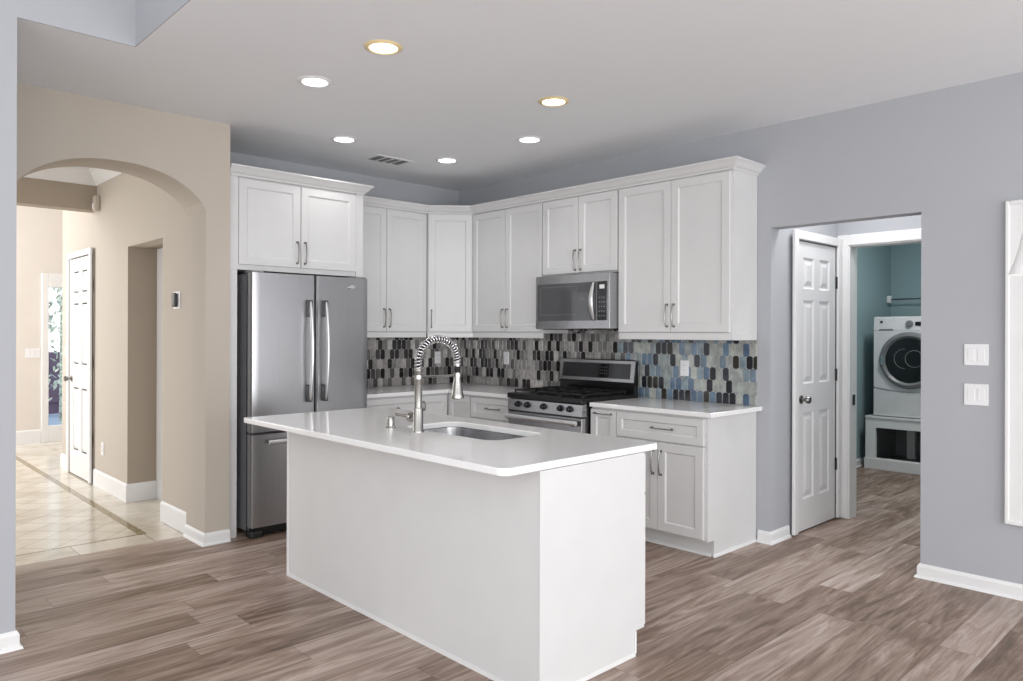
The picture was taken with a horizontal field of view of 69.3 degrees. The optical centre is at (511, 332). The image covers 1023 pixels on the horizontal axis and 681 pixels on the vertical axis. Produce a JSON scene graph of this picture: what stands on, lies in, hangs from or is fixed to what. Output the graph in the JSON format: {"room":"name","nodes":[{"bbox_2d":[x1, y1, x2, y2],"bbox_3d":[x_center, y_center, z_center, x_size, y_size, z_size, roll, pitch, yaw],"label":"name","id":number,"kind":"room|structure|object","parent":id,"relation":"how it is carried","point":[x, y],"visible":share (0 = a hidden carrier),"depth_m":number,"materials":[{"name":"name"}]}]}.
{"room":"kitchen","nodes":[
{"label":"kitchen","id":0,"kind":"room"},
{"bbox_2d":[0,13,16,633],"bbox_3d":[-3.755,-0.003,1.892,4.178,2.800,0.138,0,0,-44],"label":"wall","id":1,"kind":"structure","parent":0,"point":[8,23],"depth_m":3.26,"materials":[{"name":"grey paint"}]},
{"bbox_2d":[0,628,23,653],"bbox_3d":[-3.740,1.357,1.891,4.205,0.080,0.165,0,0,-44],"label":"baseboard","id":2,"kind":"structure","parent":1,"relation":"attached to","point":[9,641],"depth_m":3.26,"materials":[{"name":"white paint"}]},
{"bbox_2d":[16,205,62,430],"bbox_3d":[-7.464,-0.714,7.970,7.200,4.200,0.120,0,0,-44],"label":"wall","id":3,"kind":"structure","parent":0,"point":[39,234],"depth_m":9.28,"materials":[{"name":"paint"}]},
{"bbox_2d":[16,429,40,444],"bbox_3d":[-7.982,1.299,7.388,5.655,0.170,0.014,0,0,-44],"label":"baseboard","id":4,"kind":"structure","parent":3,"relation":"attached to","point":[25,436],"depth_m":9.24,"materials":[{"name":"white paint"}]},
{"bbox_2d":[26,348,39,357],"bbox_3d":[-5.997,0.260,9.283,0.160,0.120,0.008,0,0,-44],"label":"wall switch","id":5,"kind":"object","parent":3,"relation":"attached to","point":[30,352],"visible":1,"depth_m":9.28,"materials":[{"name":"white plastic"}]},
{"bbox_2d":[41,273,62,442],"bbox_3d":[-5.764,0.321,9.560,0.540,2.140,0.130,0,0,-44],"label":"window","id":6,"kind":"structure","parent":3,"relation":"in","point":[52,284],"depth_m":9.44,"materials":[{"name":"white paint"}]},
{"bbox_2d":[17,177,96,212],"bbox_3d":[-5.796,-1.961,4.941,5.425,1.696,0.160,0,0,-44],"label":"beam","id":7,"kind":"structure","parent":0,"point":[31,192],"depth_m":6.53,"materials":[{"name":"beige paint"}]},
{"bbox_2d":[0,0,189,46],"bbox_3d":[-0.801,-1.944,-0.770,4.770,1.100,8.000,0,0,-44],"label":"ceiling","id":8,"kind":"structure","parent":0,"point":[127,22],"depth_m":3.46,"materials":[{"name":"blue paint"}]},
{"bbox_2d":[17,83,229,532],"bbox_3d":[-4.026,-0.004,3.183,5.570,2.800,0.330,0,0,-44],"label":"wall","id":9,"kind":"structure","parent":0,"point":[188,158],"depth_m":4.88,"materials":[{"name":"beige paint"}]},
{"bbox_2d":[24,167,122,185],"bbox_3d":[-4.965,-1.422,4.068,5.425,0.170,2.253,0,0,-44],"label":"ceiling","id":10,"kind":"structure","parent":9,"relation":"attached to","point":[77,175],"depth_m":6.54,"materials":[{"name":"white paint"}]},
{"bbox_2d":[62,173,186,511],"bbox_3d":[-3.386,-0.702,6.434,0.130,4.200,3.493,0,0,-44],"label":"wall","id":11,"kind":"structure","parent":0,"point":[134,212],"depth_m":6.20,"materials":[{"name":"beige paint"}]},
{"bbox_2d":[60,453,69,471],"bbox_3d":[-4.536,1.319,7.528,0.014,0.150,0.330,0,0,-44],"label":"baseboard","id":12,"kind":"structure","parent":11,"relation":"attached to","point":[62,456],"depth_m":7.56,"materials":[{"name":"white paint"}]},
{"bbox_2d":[63,247,92,483],"bbox_3d":[-4.145,0.306,7.076,0.107,2.175,0.840,0,0,-44],"label":"door","id":13,"kind":"structure","parent":11,"relation":"in","point":[78,378],"depth_m":7.09,"materials":[{"name":"white paint"}]},
{"bbox_2d":[92,195,99,211],"bbox_3d":[-3.747,-1.163,6.678,0.056,0.140,0.070,0,0,-44],"label":"detector","id":14,"kind":"object","parent":11,"relation":"attached to","point":[96,199],"visible":1,"depth_m":6.65,"materials":[{"name":"beige paint"}]},
{"bbox_2d":[101,442,103,455],"bbox_3d":[-3.645,1.037,6.598,0.009,0.115,0.070,0,0,-44],"label":"wall outlet","id":15,"kind":"object","parent":11,"relation":"attached to","point":[102,443],"visible":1,"depth_m":6.58,"materials":[{"name":"white plastic"}]},
{"bbox_2d":[93,468,156,502],"bbox_3d":[-3.413,1.323,6.514,0.238,0.150,0.967,0,0,-44],"label":"baseboard","id":16,"kind":"structure","parent":11,"relation":"attached to","point":[132,492],"depth_m":6.21,"materials":[{"name":"white paint"}]},
{"bbox_2d":[127,244,162,483],"bbox_3d":[-2.723,0.150,6.059,0.574,2.500,0.975,0,0,-44],"label":"doorway opening","id":17,"kind":"object","parent":11,"relation":"in","point":[142,262],"visible":0.19,"depth_m":6.18,"materials":[{"name":"beige paint"}]},
{"bbox_2d":[156,248,162,500],"bbox_3d":[-2.675,0.348,5.989,0.100,2.104,0.834,0,0,-44],"label":"door","id":18,"kind":"structure","parent":17,"relation":"attached to","point":[159,378],"depth_m":6.20,"materials":[{"name":"white paint"}]},
{"bbox_2d":[171,291,180,308],"bbox_3d":[-2.397,-0.231,5.279,0.030,0.124,0.130,0,0,-44],"label":"thermostat","id":19,"kind":"object","parent":11,"relation":"attached to","point":[176,296],"visible":1,"depth_m":5.26,"materials":[{"name":"white plastic"}]},
{"bbox_2d":[160,501,230,546],"bbox_3d":[-2.256,1.326,5.222,0.189,0.150,0.885,0,0,-44],"label":"baseboard","id":20,"kind":"structure","parent":11,"relation":"attached to","point":[202,539],"depth_m":5.06,"materials":[{"name":"white paint"}]},
{"bbox_2d":[230,152,458,387],"bbox_3d":[-1.464,0.004,6.496,2.730,2.800,0.100,0,0,-44],"label":"wall","id":21,"kind":"structure","parent":0,"point":[383,188],"depth_m":6.65,"materials":[{"name":"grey paint"}]},
{"bbox_2d":[363,205,426,337],"bbox_3d":[-1.182,-0.526,6.444,0.900,1.139,0.358,0,0,-44],"label":"upper cabinet","id":22,"kind":"object","parent":21,"relation":"attached to","point":[394,240],"visible":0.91,"depth_m":6.42,"materials":[{"name":"white paint"}]},
{"bbox_2d":[367,333,457,386],"bbox_3d":[-1.080,0.247,6.789,1.528,0.485,0.007,0,0,-44],"label":"tile backsplash","id":23,"kind":"structure","parent":21,"relation":"attached to","point":[390,361],"depth_m":6.86,"materials":[{"name":"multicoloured tile"}]},
{"bbox_2d":[435,351,440,363],"bbox_3d":[-0.710,0.241,7.131,0.070,0.115,0.009,0,0,-44],"label":"wall outlet","id":24,"kind":"object","parent":23,"relation":"attached to","point":[438,353],"visible":1,"depth_m":7.13,"materials":[{"name":"white plastic"}]},
{"bbox_2d":[426,214,473,337],"bbox_3d":[-0.549,-0.524,6.884,0.632,1.139,0.595,0,0,-44],"label":"upper cabinet","id":25,"kind":"object","parent":21,"relation":"attached to","point":[449,236],"visible":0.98,"depth_m":6.66,"materials":[{"name":"white paint"}]},
{"bbox_2d":[0,441,1022,680],"bbox_3d":[-0.358,1.456,4.500,12.700,0.101,15.000,0,0,-44],"label":"floor","id":26,"kind":"structure","parent":0,"point":[837,599],"depth_m":3.74,"materials":[{"name":"brown wood"}]},
{"bbox_2d":[236,270,366,538],"bbox_3d":[-1.678,0.490,5.586,0.914,1.826,0.906,0,0,-44],"label":"refrigerator","id":27,"kind":"object","parent":26,"relation":"on","point":[302,339],"visible":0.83,"depth_m":5.17,"materials":[{"name":"silver metal"}]},
{"bbox_2d":[229,163,373,537],"bbox_3d":[-1.738,0.133,5.637,1.120,2.540,0.761,0,0,-44],"label":"tall cabinet","id":28,"kind":"object","parent":26,"relation":"on","point":[281,222],"visible":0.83,"depth_m":5.31,"materials":[{"name":"white paint"}]},
{"bbox_2d":[367,395,413,410],"bbox_3d":[-1.188,0.963,6.227,0.598,0.883,0.656,0,0,-44],"label":"base cabinet","id":29,"kind":"object","parent":26,"relation":"on","point":[399,402],"visible":0.06,"depth_m":6.05,"materials":[{"name":"white paint"}]},
{"bbox_2d":[422,393,471,417],"bbox_3d":[-0.548,0.965,6.664,0.928,0.883,0.920,0,0,-44],"label":"base cabinet","id":30,"kind":"object","parent":26,"relation":"on","point":[439,403],"visible":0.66,"depth_m":6.33,"materials":[{"name":"white paint"}]},
{"bbox_2d":[367,383,522,398],"bbox_3d":[-0.581,0.507,6.266,1.529,0.030,1.451,0,0,-44],"label":"countertop","id":31,"kind":"structure","parent":30,"relation":"on","point":[497,391],"depth_m":6.37,"materials":[{"name":"white stone"}]},
{"bbox_2d":[286,432,645,680],"bbox_3d":[-0.335,0.966,3.791,0.718,0.882,2.045,0,0,-44],"label":"kitchen island","id":32,"kind":"object","parent":26,"relation":"on","point":[537,575],"visible":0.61,"depth_m":3.15,"materials":[{"name":"white paint"}]},
{"bbox_2d":[244,407,656,475],"bbox_3d":[-0.443,0.508,3.795,0.949,0.030,2.197,0,0,-44],"label":"island countertop","id":33,"kind":"structure","parent":32,"relation":"on","point":[540,449],"depth_m":3.37,"materials":[{"name":"white stone"}]},
{"bbox_2d":[386,416,395,428],"bbox_3d":[-0.621,0.462,3.815,0.052,0.060,0.052,0,0,-44],"label":"air gap cap","id":34,"kind":"object","parent":33,"relation":"on","point":[390,420],"visible":1,"depth_m":3.80,"materials":[{"name":"silver metal"}]},
{"bbox_2d":[395,335,463,432],"bbox_3d":[-0.423,0.253,3.810,0.313,0.480,0.224,0,0,-44],"label":"kitchen faucet","id":35,"kind":"object","parent":33,"relation":"on","point":[416,417],"visible":1,"depth_m":3.69,"materials":[{"name":"silver metal"}]},
{"bbox_2d":[425,427,524,439],"bbox_3d":[-0.202,0.632,3.745,0.402,0.214,0.749,0,0,-44],"label":"sink","id":36,"kind":"object","parent":33,"relation":"in","point":[458,431],"visible":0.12,"depth_m":4.00,"materials":[{"name":"silver metal"}]},
{"bbox_2d":[471,395,508,422],"bbox_3d":[0.048,0.967,6.227,0.656,0.883,0.530,0,0,-44],"label":"base cabinet","id":37,"kind":"object","parent":26,"relation":"on","point":[482,407],"visible":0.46,"depth_m":6.05,"materials":[{"name":"white paint"}]},
{"bbox_2d":[504,358,638,433],"bbox_3d":[0.463,0.811,5.712,0.750,1.197,0.770,0,0,-44],"label":"gas range","id":38,"kind":"object","parent":26,"relation":"on","point":[583,381],"visible":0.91,"depth_m":5.64,"materials":[{"name":"silver metal"}]},
{"bbox_2d":[507,391,633,404],"bbox_3d":[0.449,0.488,5.697,0.612,0.042,0.762,0,0,-44],"label":"cooktop","id":39,"kind":"object","parent":38,"relation":"in","point":[532,397],"depth_m":5.49,"materials":[{"name":"black metal"}]},
{"bbox_2d":[591,407,617,436],"bbox_3d":[0.850,0.969,5.386,0.656,0.883,0.231,0,0,-44],"label":"base cabinet","id":40,"kind":"object","parent":26,"relation":"on","point":[603,420],"visible":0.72,"depth_m":5.18,"materials":[{"name":"white paint"}]},
{"bbox_2d":[616,409,756,557],"bbox_3d":[1.181,0.970,5.044,0.662,0.883,0.720,0,0,-44],"label":"base cabinet","id":41,"kind":"object","parent":26,"relation":"on","point":[700,476],"visible":0.91,"depth_m":4.78,"materials":[{"name":"white paint"}]},
{"bbox_2d":[589,397,761,417],"bbox_3d":[1.122,0.512,5.123,0.643,0.030,0.974,0,0,-44],"label":"countertop","id":42,"kind":"structure","parent":41,"relation":"on","point":[643,404],"depth_m":4.98,"materials":[{"name":"white stone"}]},
{"bbox_2d":[864,414,920,474],"bbox_3d":[4.275,1.146,7.756,0.812,0.550,0.816,0,0,-44],"label":"pedestal","id":43,"kind":"object","parent":26,"relation":"on","point":[892,443],"visible":0.56,"depth_m":7.75,"materials":[{"name":"white paint"}]},
{"bbox_2d":[874,316,920,418],"bbox_3d":[4.288,0.352,7.741,0.817,1.028,0.690,0,0,-44],"label":"washing machine","id":44,"kind":"object","parent":43,"relation":"on","point":[897,340],"visible":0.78,"depth_m":7.56,"materials":[{"name":"white metal"}]},
{"bbox_2d":[17,0,1022,190],"bbox_3d":[1.698,-1.447,2.860,5.600,0.120,9.800,0,0,-44],"label":"ceiling","id":45,"kind":"structure","parent":0,"point":[468,79],"depth_m":3.89,"materials":[{"name":"white paint"}]},
{"bbox_2d":[297,75,331,86],"bbox_3d":[-1.091,-1.389,4.110,0.188,0.010,0.188,0,0,-44],"label":"recessed light","id":46,"kind":"object","parent":45,"relation":"in","point":[309,80],"visible":1,"depth_m":4.10,"materials":[{"name":"white paint"}]},
{"bbox_2d":[331,136,356,142],"bbox_3d":[-1.207,-1.390,5.340,0.188,0.010,0.188,0,0,-44],"label":"recessed light","id":47,"kind":"object","parent":45,"relation":"in","point":[342,139],"visible":1,"depth_m":5.33,"materials":[{"name":"white paint"}]},
{"bbox_2d":[364,39,402,54],"bbox_3d":[-0.625,-1.388,3.615,0.188,0.010,0.188,0,0,-44],"label":"recessed light","id":48,"kind":"object","parent":45,"relation":"in","point":[383,47],"visible":1,"depth_m":3.60,"materials":[{"name":"white"}]},
{"bbox_2d":[363,154,412,165],"bbox_3d":[-0.998,-1.389,5.982,0.340,0.009,0.220,0,0,-44],"label":"ceiling vent","id":49,"kind":"object","parent":45,"relation":"in","point":[378,158],"visible":1,"depth_m":5.97,"materials":[{"name":"white metal"}]},
{"bbox_2d":[435,157,458,162],"bbox_3d":[-0.520,-1.388,5.982,0.188,0.010,0.188,0,0,-44],"label":"recessed light","id":50,"kind":"object","parent":45,"relation":"in","point":[443,159],"visible":1,"depth_m":5.97,"materials":[{"name":"white paint"}]},
{"bbox_2d":[516,136,541,142],"bbox_3d":[0.129,-1.386,5.330,0.188,0.010,0.188,0,0,-44],"label":"recessed light","id":51,"kind":"object","parent":45,"relation":"in","point":[524,139],"visible":1,"depth_m":5.32,"materials":[{"name":"white paint"}]},
{"bbox_2d":[538,96,568,106],"bbox_3d":[0.254,-1.385,4.454,0.188,0.010,0.188,0,0,-44],"label":"recessed light","id":52,"kind":"object","parent":45,"relation":"in","point":[552,101],"visible":1,"depth_m":4.44,"materials":[{"name":"white"}]},
{"bbox_2d":[459,72,1022,584],"bbox_3d":[2.815,0.016,3.903,0.117,2.800,9.761,0,0,-44],"label":"wall","id":53,"kind":"structure","parent":0,"point":[950,157],"depth_m":4.23,"materials":[{"name":"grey paint"}]},
{"bbox_2d":[472,202,567,337],"bbox_3d":[0.049,-0.522,6.456,0.358,1.139,0.876,0,0,-44],"label":"upper cabinet","id":54,"kind":"object","parent":53,"relation":"attached to","point":[507,262],"visible":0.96,"depth_m":6.33,"materials":[{"name":"white paint"}]},
{"bbox_2d":[543,189,618,276],"bbox_3d":[0.622,-0.771,5.857,0.358,0.638,0.776,0,0,-44],"label":"upper cabinet","id":55,"kind":"object","parent":53,"relation":"attached to","point":[581,233],"visible":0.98,"depth_m":5.73,"materials":[{"name":"white paint"}]},
{"bbox_2d":[536,272,618,329],"bbox_3d":[0.582,-0.233,5.820,0.450,0.424,0.764,0,0,-44],"label":"microwave","id":56,"kind":"object","parent":55,"relation":"attached to","point":[589,301],"visible":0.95,"depth_m":5.64,"materials":[{"name":"silver metal"}]},
{"bbox_2d":[568,330,618,333],"bbox_3d":[0.748,-0.020,5.980,0.007,0.060,0.772,0,0,-44],"label":"tile backsplash","id":57,"kind":"structure","parent":53,"relation":"attached to","point":[569,331],"depth_m":6.06,"materials":[{"name":"grey tile"}]},
{"bbox_2d":[458,333,756,405],"bbox_3d":[0.570,0.252,6.166,0.007,0.485,3.170,0,0,-44],"label":"tile backsplash","id":58,"kind":"structure","parent":53,"relation":"attached to","point":[720,371],"depth_m":5.70,"materials":[{"name":"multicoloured tile"}]},
{"bbox_2d":[504,352,508,363],"bbox_3d":[-0.049,0.236,6.803,0.009,0.115,0.070,0,0,-44],"label":"wall outlet","id":59,"kind":"object","parent":58,"relation":"attached to","point":[506,354],"visible":1,"depth_m":6.79,"materials":[{"name":"white plastic"}]},
{"bbox_2d":[680,360,688,375],"bbox_3d":[1.266,0.262,5.424,0.009,0.115,0.070,0,0,-44],"label":"wall outlet","id":60,"kind":"object","parent":58,"relation":"attached to","point":[684,364],"visible":1,"depth_m":5.42,"materials":[{"name":"white plastic"}]},
{"bbox_2d":[682,363,685,372],"bbox_3d":[1.264,0.262,5.423,0.003,0.068,0.033,0,0,-44],"label":"socket","id":61,"kind":"object","parent":60,"relation":"attached to","point":[683,364],"depth_m":5.42,"materials":[{"name":"white plastic"}]},
{"bbox_2d":[618,169,756,339],"bbox_3d":[1.215,-0.519,5.234,0.358,1.139,0.942,0,0,-44],"label":"upper cabinet","id":62,"kind":"object","parent":53,"relation":"attached to","point":[688,245],"visible":1,"depth_m":5.04,"materials":[{"name":"white paint"}]},
{"bbox_2d":[363,156,765,213],"bbox_3d":[0.284,-1.097,5.815,3.286,0.068,1.039,0,0,24],"label":"crown molding","id":63,"kind":"structure","parent":62,"relation":"attached to","point":[739,163],"depth_m":5.65,"materials":[{"name":"white paint"}]},
{"bbox_2d":[914,563,1022,600],"bbox_3d":[4.269,1.381,2.344,0.127,0.080,5.492,0,0,-44],"label":"baseboard","id":64,"kind":"structure","parent":53,"relation":"attached to","point":[988,585],"depth_m":4.09,"materials":[{"name":"white paint"}]},
{"bbox_2d":[964,383,988,405],"bbox_3d":[2.559,0.343,4.079,0.008,0.118,0.118,0,0,-44],"label":"wall switch","id":65,"kind":"object","parent":53,"relation":"attached to","point":[974,394],"visible":1,"depth_m":4.08,"materials":[{"name":"white plastic"}]},
{"bbox_2d":[964,344,988,365],"bbox_3d":[2.560,0.123,4.079,0.008,0.118,0.118,0,0,-44],"label":"wall switch","id":66,"kind":"object","parent":53,"relation":"attached to","point":[974,354],"visible":1,"depth_m":4.08,"materials":[{"name":"white plastic"}]},
{"bbox_2d":[1004,199,1022,526],"bbox_3d":[3.292,0.163,3.362,0.120,1.726,1.770,0,0,-44],"label":"window","id":67,"kind":"structure","parent":53,"relation":"in","point":[1013,468],"depth_m":3.94,"materials":[{"name":"white paint"}]},
{"bbox_2d":[778,223,837,534],"bbox_3d":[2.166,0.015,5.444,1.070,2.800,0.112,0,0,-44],"label":"door frame","id":68,"kind":"structure","parent":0,"point":[785,235],"depth_m":5.11,"materials":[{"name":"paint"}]},
{"bbox_2d":[757,525,790,544],"bbox_3d":[1.793,1.373,5.053,0.284,0.080,0.109,0,0,-44],"label":"baseboard","id":69,"kind":"structure","parent":68,"relation":"attached to","point":[773,537],"depth_m":4.99,"materials":[{"name":"white paint"}]},
{"bbox_2d":[792,229,841,534],"bbox_3d":[2.235,0.349,5.378,0.782,2.124,0.107,0,0,-44],"label":"door","id":70,"kind":"structure","parent":68,"relation":"attached to","point":[815,463],"depth_m":5.39,"materials":[{"name":"white paint"}]},
{"bbox_2d":[838,215,920,235],"bbox_3d":[3.015,0.017,5.218,0.080,2.800,1.388,0,0,-44],"label":"wall","id":71,"kind":"structure","parent":0,"point":[907,222],"depth_m":5.47,"materials":[{"name":"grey paint"}]},
{"bbox_2d":[837,228,920,518],"bbox_3d":[2.903,0.339,5.354,0.146,2.155,1.035,0,0,-44],"label":"door frame","id":72,"kind":"structure","parent":71,"relation":"in","point":[850,243],"depth_m":5.63,"materials":[{"name":"white paint"}]},
{"bbox_2d":[852,394,854,404],"bbox_3d":[2.620,0.516,5.669,0.040,0.080,0.005,0,0,-44],"label":"strike plate","id":73,"kind":"object","parent":72,"relation":"attached to","point":[853,396],"visible":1,"depth_m":5.66,"materials":[{"name":"grey metal"}]},
{"bbox_2d":[856,243,920,458],"bbox_3d":[3.942,-0.030,6.678,3.276,2.900,2.260,0,0,-44],"label":"wall","id":74,"kind":"structure","parent":0,"point":[894,271],"depth_m":8.19,"materials":[{"name":"teal paint"}]},
{"bbox_2d":[856,457,863,467],"bbox_3d":[3.968,1.380,6.651,3.070,0.080,2.140,0,0,-44],"label":"baseboard","id":75,"kind":"structure","parent":74,"relation":"attached to","point":[859,462],"depth_m":7.84,"materials":[{"name":"white paint"}]},
{"bbox_2d":[887,296,920,302],"bbox_3d":[4.963,-0.372,7.692,0.060,0.080,2.000,0,0,-44],"label":"clothes rod","id":76,"kind":"object","parent":74,"relation":"attached to","point":[889,298],"visible":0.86,"depth_m":8.34,"materials":[{"name":"silver metal"}]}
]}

